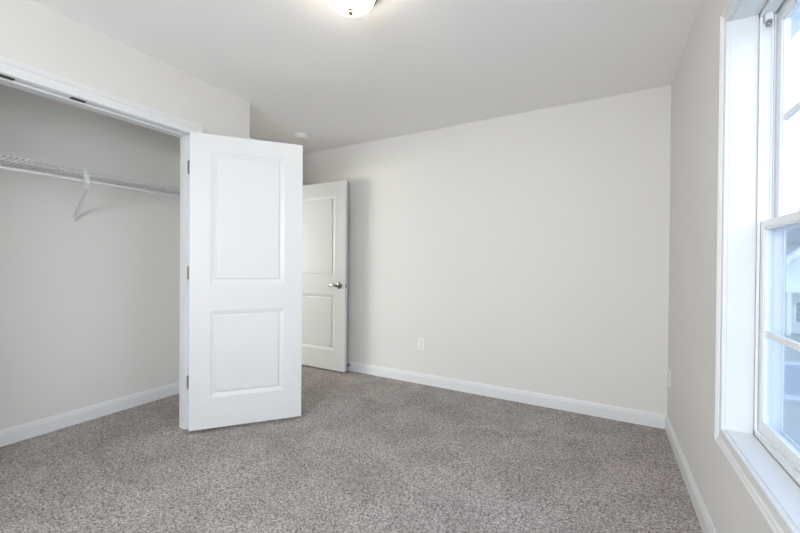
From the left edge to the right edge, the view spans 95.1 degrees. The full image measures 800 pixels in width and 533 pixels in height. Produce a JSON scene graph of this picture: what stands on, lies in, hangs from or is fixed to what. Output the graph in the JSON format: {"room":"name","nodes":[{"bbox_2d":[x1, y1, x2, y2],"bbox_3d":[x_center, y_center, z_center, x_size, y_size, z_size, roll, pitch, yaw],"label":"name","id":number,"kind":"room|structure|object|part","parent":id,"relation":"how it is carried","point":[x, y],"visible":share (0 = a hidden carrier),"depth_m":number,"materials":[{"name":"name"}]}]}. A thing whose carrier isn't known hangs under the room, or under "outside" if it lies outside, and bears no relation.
{"room":"empty bedroom","nodes":[
{"label":"empty bedroom","id":0,"kind":"room"},
{"bbox_2d":[0,84,179,429],"bbox_3d":[-2.816,-0.096,1.794,0.100,2.440,3.382,1,0,29],"label":"wall","id":1,"kind":"structure","parent":0,"point":[90,305],"depth_m":2.63,"materials":[{"name":"white paint"}]},
{"bbox_2d":[0,382,178,446],"bbox_3d":[-2.478,1.077,1.607,0.696,0.101,3.382,1,0,29],"label":"baseboard","id":2,"kind":"structure","parent":1,"relation":"attached to","point":[28,430],"depth_m":2.63,"materials":[{"name":"white paint"}]},
{"bbox_2d":[0,154,179,220],"bbox_3d":[-2.625,-0.484,1.695,0.322,0.328,3.358,1,0,29],"label":"wire shelf","id":3,"kind":"object","parent":1,"relation":"attached to","point":[87,182],"visible":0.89,"depth_m":2.45,"materials":[{"name":"white metal"}]},
{"bbox_3d":[-2.495,-0.559,1.622,0.017,0.017,3.358,1,0,29],"label":"hang rod","id":4,"kind":"part","parent":3,"relation":"part of","materials":[{"name":"white metal"}]},
{"bbox_2d":[0,0,249,138],"bbox_3d":[-2.483,-0.093,1.654,0.989,2.440,3.462,1,0,29],"label":"wall","id":5,"kind":"structure","parent":0,"point":[32,34],"depth_m":2.10,"materials":[{"name":"white paint"}]},
{"bbox_2d":[0,55,203,429],"bbox_3d":[-1.843,0.073,1.885,0.129,2.116,1.651,1,0,29],"label":"door frame","id":6,"kind":"structure","parent":5,"relation":"attached to","point":[13,73],"depth_m":2.29,"materials":[{"name":"white paint"}]},
{"bbox_3d":[-1.882,-0.903,1.742,0.030,0.005,0.064,1,0,29],"label":"catch plate","id":7,"kind":"part","parent":6,"relation":"part of","materials":[{"name":"brown metal"}]},
{"bbox_3d":[-1.747,-0.904,1.985,0.030,0.005,0.064,1,0,29],"label":"catch plate","id":8,"kind":"part","parent":6,"relation":"part of","materials":[{"name":"brown metal"}]},
{"bbox_3d":[-1.794,0.073,1.858,0.018,2.116,1.651,1,0,29],"label":"casing","id":9,"kind":"part","parent":6,"relation":"part of","materials":[{"name":"white paint"}]},
{"bbox_2d":[187,132,302,430],"bbox_3d":[-1.093,0.105,2.609,0.757,2.010,0.061,0,0,-21],"label":"door","id":10,"kind":"structure","parent":5,"relation":"in","point":[244,270],"depth_m":2.58,"materials":[{"name":"white paint"}]},
{"bbox_2d":[0,364,702,532],"bbox_3d":[-2.146,1.227,2.175,6.955,0.200,4.997,1,0,29],"label":"floor","id":11,"kind":"structure","parent":0,"point":[364,453],"depth_m":2.04,"materials":[{"name":"beige carpet"}]},
{"bbox_2d":[30,0,702,153],"bbox_3d":[-2.126,-1.388,2.158,6.955,0.150,4.997,1,0,29],"label":"ceiling","id":12,"kind":"structure","parent":0,"point":[396,68],"depth_m":2.22,"materials":[{"name":"white paint"}]},
{"bbox_2d":[295,132,307,139],"bbox_3d":[-0.981,-1.292,3.645,0.132,0.042,0.132,1,0,29],"label":"smoke detector","id":13,"kind":"object","parent":12,"relation":"attached to","point":[299,135],"visible":1,"depth_m":3.60,"materials":[{"name":"white plastic"}]},
{"bbox_2d":[327,0,377,16],"bbox_3d":[-0.228,-1.228,1.690,0.280,0.134,0.280,1,0,29],"label":"ceiling light","id":14,"kind":"object","parent":12,"relation":"attached to","point":[350,8],"visible":1,"depth_m":1.68,"materials":[{"name":"white glass"}]},
{"bbox_2d":[303,85,670,414],"bbox_3d":[-0.953,-0.097,4.282,6.955,2.440,0.150,1,0,29],"label":"wall","id":15,"kind":"structure","parent":0,"point":[527,251],"depth_m":3.08,"materials":[{"name":"white paint"}]},
{"bbox_2d":[418,338,423,349],"bbox_3d":[0.204,0.751,3.546,0.070,0.115,0.008,1,0,29],"label":"electrical outlet","id":16,"kind":"object","parent":15,"relation":"attached to","point":[420,340],"visible":1,"depth_m":3.54,"materials":[{"name":"white plastic"}]},
{"bbox_2d":[346,361,666,428],"bbox_3d":[0.339,1.088,3.467,3.570,0.101,0.014,1,0,29],"label":"baseboard","id":17,"kind":"structure","parent":15,"relation":"attached to","point":[657,420],"depth_m":3.07,"materials":[{"name":"white paint"}]},
{"bbox_2d":[667,0,773,532],"bbox_3d":[0.831,-0.059,0.507,0.156,2.440,4.697,1,0,29],"label":"wall","id":18,"kind":"structure","parent":0,"point":[730,506],"depth_m":1.78,"materials":[{"name":"white paint"}]},
{"bbox_2d":[668,368,670,386],"bbox_3d":[1.855,0.768,2.522,0.008,0.115,0.070,1,0,29],"label":"electrical outlet","id":19,"kind":"object","parent":18,"relation":"attached to","point":[669,371],"visible":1,"depth_m":2.50,"materials":[{"name":"white plastic"}]},
{"bbox_2d":[665,415,716,532],"bbox_3d":[0.745,1.109,0.550,0.014,0.101,4.683,1,0,29],"label":"baseboard","id":20,"kind":"structure","parent":18,"relation":"attached to","point":[707,526],"depth_m":1.84,"materials":[{"name":"white paint"}]},
{"bbox_2d":[714,0,799,532],"bbox_3d":[1.065,-0.148,0.946,0.171,1.647,0.998,1,0,29],"label":"window","id":21,"kind":"structure","parent":18,"relation":"in","point":[754,220],"depth_m":1.31,"materials":[{"name":"white paint"}]},
{"bbox_3d":[1.106,-0.147,0.923,0.076,1.547,0.898,1,0,29],"label":"frame","id":22,"kind":"part","parent":21,"relation":"part of","materials":[{"name":"white plastic"}]},
{"bbox_3d":[1.088,0.213,0.934,0.022,0.747,0.850,1,0,29],"label":"sash","id":23,"kind":"part","parent":21,"relation":"part of","materials":[{"name":"white plastic"}]},
{"bbox_2d":[765,331,799,351],"bbox_3d":[1.088,0.234,0.934,0.012,0.020,0.778,1,0,29],"label":"grille","id":24,"kind":"object","parent":21,"relation":"attached to","point":[769,335],"depth_m":1.15,"materials":[{"name":"white plastic"}]},
{"bbox_3d":[1.125,-0.505,0.912,0.023,0.763,0.850,1,0,29],"label":"sash","id":25,"kind":"part","parent":21,"relation":"part of","materials":[{"name":"white plastic"}]},
{"bbox_3d":[1.134,0.223,0.908,0.004,0.730,0.862,1,0,29],"label":"screen frame","id":26,"kind":"part","parent":21,"relation":"part of","materials":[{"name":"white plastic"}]},
{"bbox_2d":[784,101,799,119],"bbox_3d":[1.127,-0.508,0.911,0.012,0.020,0.770,1,0,29],"label":"grille","id":27,"kind":"object","parent":21,"relation":"attached to","point":[788,113],"depth_m":1.20,"materials":[{"name":"white plastic"}]},
{"bbox_2d":[791,6,799,39],"bbox_3d":[1.066,-1.362,0.373,0.360,0.150,6.697,1,0,29],"label":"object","id":28,"kind":"object","parent":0,"point":[795,19],"depth_m":1.94,"materials":[{"name":"white"}]},
{"bbox_3d":[-3.761,-0.112,3.076,3.230,2.440,4.697,1,0,29],"label":"wall","id":29,"kind":"structure","parent":0,"visible":0},
{"bbox_2d":[301,180,347,371],"bbox_3d":[-0.920,0.100,4.030,0.797,2.018,0.096,1,0,32],"label":"door","id":30,"kind":"structure","parent":29,"relation":"in","point":[324,205],"depth_m":3.97,"materials":[{"name":"white paint"}]},
{"label":"outside","id":31,"kind":"structure","parent":0,"visible":0},
{"bbox_2d":[784,333,799,445],"bbox_3d":[45.664,5.640,20.303,180.000,0.500,200.000,1,0,29],"label":"ground","id":32,"kind":"structure","parent":31,"point":[791,410],"depth_m":13.08,"materials":[{"name":"grey"}]},
{"bbox_2d":[784,395,799,403],"bbox_3d":[36.849,5.366,1.973,57.500,0.140,0.600,1,0,29],"label":"curb","id":33,"kind":"object","parent":32,"relation":"on","point":[787,398],"depth_m":13.99,"materials":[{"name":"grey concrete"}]},
{"bbox_2d":[785,228,799,334],"bbox_3d":[36.096,0.249,30.743,16.200,10.000,12.100,1,0,29],"label":"house","id":34,"kind":"structure","parent":32,"relation":"on","point":[793,235],"depth_m":28.54,"materials":[{"name":"grey"}]},
{"bbox_3d":[29.574,3.576,27.837,0.220,3.280,0.250,1,0,29],"label":"porch post","id":35,"kind":"part","parent":34,"relation":"part of","materials":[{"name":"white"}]},
{"bbox_3d":[33.412,-1.476,27.342,9.000,4.750,1.050,1,0,29],"label":"rake trim","id":36,"kind":"part","parent":34,"relation":"part of","materials":[{"name":"white"}]},
{"bbox_3d":[31.349,3.552,28.265,1.300,1.750,0.070,1,0,29],"label":"window trim","id":37,"kind":"part","parent":34,"relation":"part of","materials":[{"name":"white"}]},
{"bbox_2d":[785,361,799,366],"bbox_3d":[40.315,5.354,8.170,57.500,0.140,0.600,1,0,29],"label":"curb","id":38,"kind":"object","parent":32,"relation":"on","point":[795,364],"depth_m":19.07,"materials":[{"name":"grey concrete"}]},
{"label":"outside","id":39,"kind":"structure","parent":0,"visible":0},
{"bbox_2d":[785,366,799,395],"bbox_3d":[38.581,5.420,5.072,57.500,0.020,6.500,1,0,29],"label":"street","id":40,"kind":"structure","parent":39,"point":[792,374],"depth_m":16.59,"materials":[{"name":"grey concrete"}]}
]}

